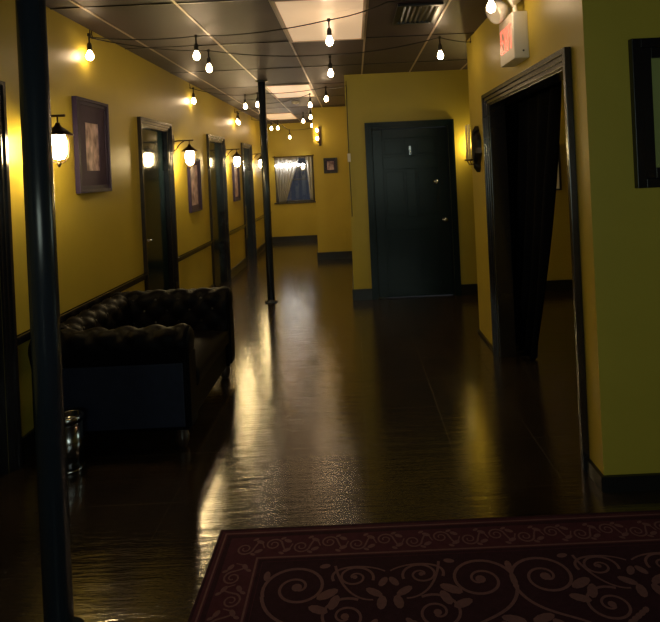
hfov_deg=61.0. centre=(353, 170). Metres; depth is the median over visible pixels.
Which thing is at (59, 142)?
wall lantern
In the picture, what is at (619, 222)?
wall
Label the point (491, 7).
bulb
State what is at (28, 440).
baseboard
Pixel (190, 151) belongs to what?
wall lantern
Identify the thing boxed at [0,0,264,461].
wall
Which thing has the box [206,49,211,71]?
bulb
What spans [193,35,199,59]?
bulb
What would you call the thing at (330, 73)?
bulb
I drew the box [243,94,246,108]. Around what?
bulb
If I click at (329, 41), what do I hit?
bulb
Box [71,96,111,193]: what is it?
framed picture
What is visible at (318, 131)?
wall light
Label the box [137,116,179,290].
door
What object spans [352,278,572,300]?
baseboard
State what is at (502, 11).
lamp
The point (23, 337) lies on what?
chair rail
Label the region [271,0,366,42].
ceiling light panel
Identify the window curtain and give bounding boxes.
[275,157,298,203]
[305,156,313,199]
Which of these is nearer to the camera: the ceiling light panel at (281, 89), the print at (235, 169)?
the ceiling light panel at (281, 89)
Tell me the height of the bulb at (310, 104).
0.201 m
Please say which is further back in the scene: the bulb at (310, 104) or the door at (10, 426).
the bulb at (310, 104)
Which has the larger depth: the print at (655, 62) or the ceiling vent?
the ceiling vent
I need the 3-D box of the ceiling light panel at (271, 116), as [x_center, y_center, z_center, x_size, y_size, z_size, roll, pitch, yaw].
[-1.446,-1.077,11.055,0.590,0.014,1.190,-3,0,0]
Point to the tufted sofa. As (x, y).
(133, 361)
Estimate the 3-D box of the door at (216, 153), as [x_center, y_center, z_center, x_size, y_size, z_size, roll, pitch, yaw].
[-1.954,0.570,7.890,0.164,2.120,0.940,-3,0,0]
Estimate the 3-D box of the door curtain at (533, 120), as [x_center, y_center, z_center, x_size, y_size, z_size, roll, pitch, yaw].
[1.352,0.391,4.285,0.096,2.145,1.530,-3,0,0]
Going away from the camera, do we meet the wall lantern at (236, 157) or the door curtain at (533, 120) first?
the door curtain at (533, 120)
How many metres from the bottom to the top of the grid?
0.006 m
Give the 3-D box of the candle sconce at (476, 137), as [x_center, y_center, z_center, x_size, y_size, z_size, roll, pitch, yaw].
[1.030,-0.196,4.860,0.125,0.416,0.180,-3,0,0]
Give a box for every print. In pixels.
[85,122,99,170]
[190,165,198,205]
[234,167,237,196]
[327,161,333,169]
[651,58,659,166]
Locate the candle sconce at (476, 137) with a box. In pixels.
[465,124,481,171]
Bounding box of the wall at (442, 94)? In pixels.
[344,69,571,295]
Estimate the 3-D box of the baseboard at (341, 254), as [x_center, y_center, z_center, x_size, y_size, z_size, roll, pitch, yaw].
[-0.316,1.491,11.282,0.648,0.130,2.800,-3,0,0]
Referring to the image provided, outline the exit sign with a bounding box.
[485,0,528,67]
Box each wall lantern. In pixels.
[51,114,73,167]
[173,135,197,168]
[225,146,242,169]
[252,153,261,169]
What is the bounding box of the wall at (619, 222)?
[466,0,659,474]
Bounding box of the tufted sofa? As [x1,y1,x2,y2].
[28,286,234,447]
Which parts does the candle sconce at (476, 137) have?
plate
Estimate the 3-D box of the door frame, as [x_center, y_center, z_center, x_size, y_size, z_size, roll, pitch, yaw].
[1.169,0.434,3.663,0.164,2.105,1.795,-3,0,0]
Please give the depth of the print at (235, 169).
9.14 m
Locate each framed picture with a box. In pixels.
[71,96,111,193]
[187,158,202,212]
[232,163,240,201]
[323,158,337,172]
[556,143,561,189]
[628,37,659,187]
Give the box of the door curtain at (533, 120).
[505,81,561,360]
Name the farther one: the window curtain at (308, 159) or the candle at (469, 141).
the window curtain at (308, 159)
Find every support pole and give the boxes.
[15,0,84,621]
[255,80,277,303]
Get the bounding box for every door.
[0,81,22,473]
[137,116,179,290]
[206,134,230,286]
[240,143,256,264]
[364,119,461,299]
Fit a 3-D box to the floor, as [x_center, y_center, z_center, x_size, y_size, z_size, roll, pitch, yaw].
[0.758,1.567,5.275,5.730,0.120,15.250,-3,0,0]
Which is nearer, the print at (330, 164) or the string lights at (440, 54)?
the string lights at (440, 54)
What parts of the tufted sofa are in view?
backrest, armrest, panel, armrest, leg, arm, seat, leg, arm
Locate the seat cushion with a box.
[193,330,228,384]
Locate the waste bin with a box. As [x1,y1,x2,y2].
[65,409,84,474]
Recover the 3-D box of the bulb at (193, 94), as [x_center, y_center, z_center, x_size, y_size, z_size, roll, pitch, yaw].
[-1.929,-0.909,6.750,0.052,0.201,0.051,-3,0,0]
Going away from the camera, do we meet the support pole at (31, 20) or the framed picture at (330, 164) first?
the support pole at (31, 20)
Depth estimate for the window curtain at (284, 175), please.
12.62 m
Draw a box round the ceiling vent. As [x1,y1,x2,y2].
[393,2,442,24]
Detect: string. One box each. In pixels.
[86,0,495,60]
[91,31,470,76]
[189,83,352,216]
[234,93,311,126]
[251,117,309,138]
[274,162,304,166]
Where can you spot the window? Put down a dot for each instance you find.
(277, 201)
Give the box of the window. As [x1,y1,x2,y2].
[274,156,315,203]
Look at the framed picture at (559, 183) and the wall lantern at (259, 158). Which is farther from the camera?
the wall lantern at (259, 158)
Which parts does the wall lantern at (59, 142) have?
arm, lamp glass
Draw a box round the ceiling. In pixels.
[46,0,501,123]
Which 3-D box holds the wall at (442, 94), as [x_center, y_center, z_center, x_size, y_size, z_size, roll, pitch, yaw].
[1.677,0.118,8.290,3.460,2.690,3.220,-3,0,0]
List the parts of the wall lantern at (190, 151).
plate, arm, lamp glass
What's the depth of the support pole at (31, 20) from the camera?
1.86 m
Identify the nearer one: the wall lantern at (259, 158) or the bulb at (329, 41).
the bulb at (329, 41)
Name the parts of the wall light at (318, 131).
plate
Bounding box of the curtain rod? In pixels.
[272,155,313,157]
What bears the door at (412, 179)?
in the wall at (442, 94)
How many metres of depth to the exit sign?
3.46 m
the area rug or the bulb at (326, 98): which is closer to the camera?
the area rug
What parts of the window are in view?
sill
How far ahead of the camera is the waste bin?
2.99 m
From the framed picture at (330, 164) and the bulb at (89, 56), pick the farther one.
the framed picture at (330, 164)
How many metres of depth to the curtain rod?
12.61 m
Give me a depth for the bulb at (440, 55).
4.79 m
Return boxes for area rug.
[187,510,659,621]
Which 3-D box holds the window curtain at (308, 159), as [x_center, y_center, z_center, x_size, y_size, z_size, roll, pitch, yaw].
[-0.993,0.166,12.618,0.140,0.980,0.046,-3,0,0]
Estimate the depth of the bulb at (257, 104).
7.48 m
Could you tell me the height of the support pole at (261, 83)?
2.682 m
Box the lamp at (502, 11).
[485,0,520,23]
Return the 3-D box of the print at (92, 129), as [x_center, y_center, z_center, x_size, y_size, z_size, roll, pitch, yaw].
[-1.933,-0.176,4.133,0.010,0.350,0.215,-3,0,0]
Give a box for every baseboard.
[22,243,264,462]
[272,235,317,242]
[317,251,351,259]
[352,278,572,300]
[478,329,659,492]
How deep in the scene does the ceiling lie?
4.99 m
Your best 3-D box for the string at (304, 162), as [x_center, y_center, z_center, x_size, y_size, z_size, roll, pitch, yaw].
[-1.448,-0.139,12.574,0.724,0.095,0.060,-3,0,0]
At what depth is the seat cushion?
3.77 m
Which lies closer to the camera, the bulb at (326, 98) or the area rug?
the area rug
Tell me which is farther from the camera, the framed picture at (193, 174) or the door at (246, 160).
the door at (246, 160)
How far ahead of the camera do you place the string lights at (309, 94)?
9.16 m
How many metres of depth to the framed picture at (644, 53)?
2.58 m
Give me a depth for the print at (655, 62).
2.60 m
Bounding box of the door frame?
[481,47,589,471]
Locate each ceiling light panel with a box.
[265,83,315,97]
[267,112,297,119]
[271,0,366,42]
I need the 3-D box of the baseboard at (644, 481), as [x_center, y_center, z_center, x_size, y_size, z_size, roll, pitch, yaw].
[2.308,1.401,3.891,2.318,0.070,2.598,-3,0,0]
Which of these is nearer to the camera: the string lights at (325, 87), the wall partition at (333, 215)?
the string lights at (325, 87)
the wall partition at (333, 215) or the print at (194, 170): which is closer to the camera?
the print at (194, 170)
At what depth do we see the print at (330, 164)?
9.89 m
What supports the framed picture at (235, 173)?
attached to the wall at (99, 234)
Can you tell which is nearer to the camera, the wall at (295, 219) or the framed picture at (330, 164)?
the framed picture at (330, 164)
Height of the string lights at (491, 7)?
0.249 m
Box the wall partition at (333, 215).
[312,106,351,251]
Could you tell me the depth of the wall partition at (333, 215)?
9.90 m
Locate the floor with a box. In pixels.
[0,238,659,621]
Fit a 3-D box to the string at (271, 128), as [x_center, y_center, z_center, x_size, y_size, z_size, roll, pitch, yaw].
[-1.331,-0.883,11.687,0.402,0.384,2.166,-3,0,25]
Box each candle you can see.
[465,125,468,158]
[468,124,470,158]
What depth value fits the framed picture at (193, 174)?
6.75 m
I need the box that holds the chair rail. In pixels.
[17,215,263,345]
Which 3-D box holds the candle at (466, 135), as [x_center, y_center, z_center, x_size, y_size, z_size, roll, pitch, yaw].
[0.995,-0.250,4.915,0.022,0.304,0.021,-3,0,0]
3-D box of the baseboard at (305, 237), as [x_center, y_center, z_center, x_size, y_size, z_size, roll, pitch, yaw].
[-1.171,1.530,12.691,1.380,0.130,0.018,-3,0,0]
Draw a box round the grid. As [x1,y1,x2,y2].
[50,0,473,123]
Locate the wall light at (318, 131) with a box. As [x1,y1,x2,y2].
[315,127,320,145]

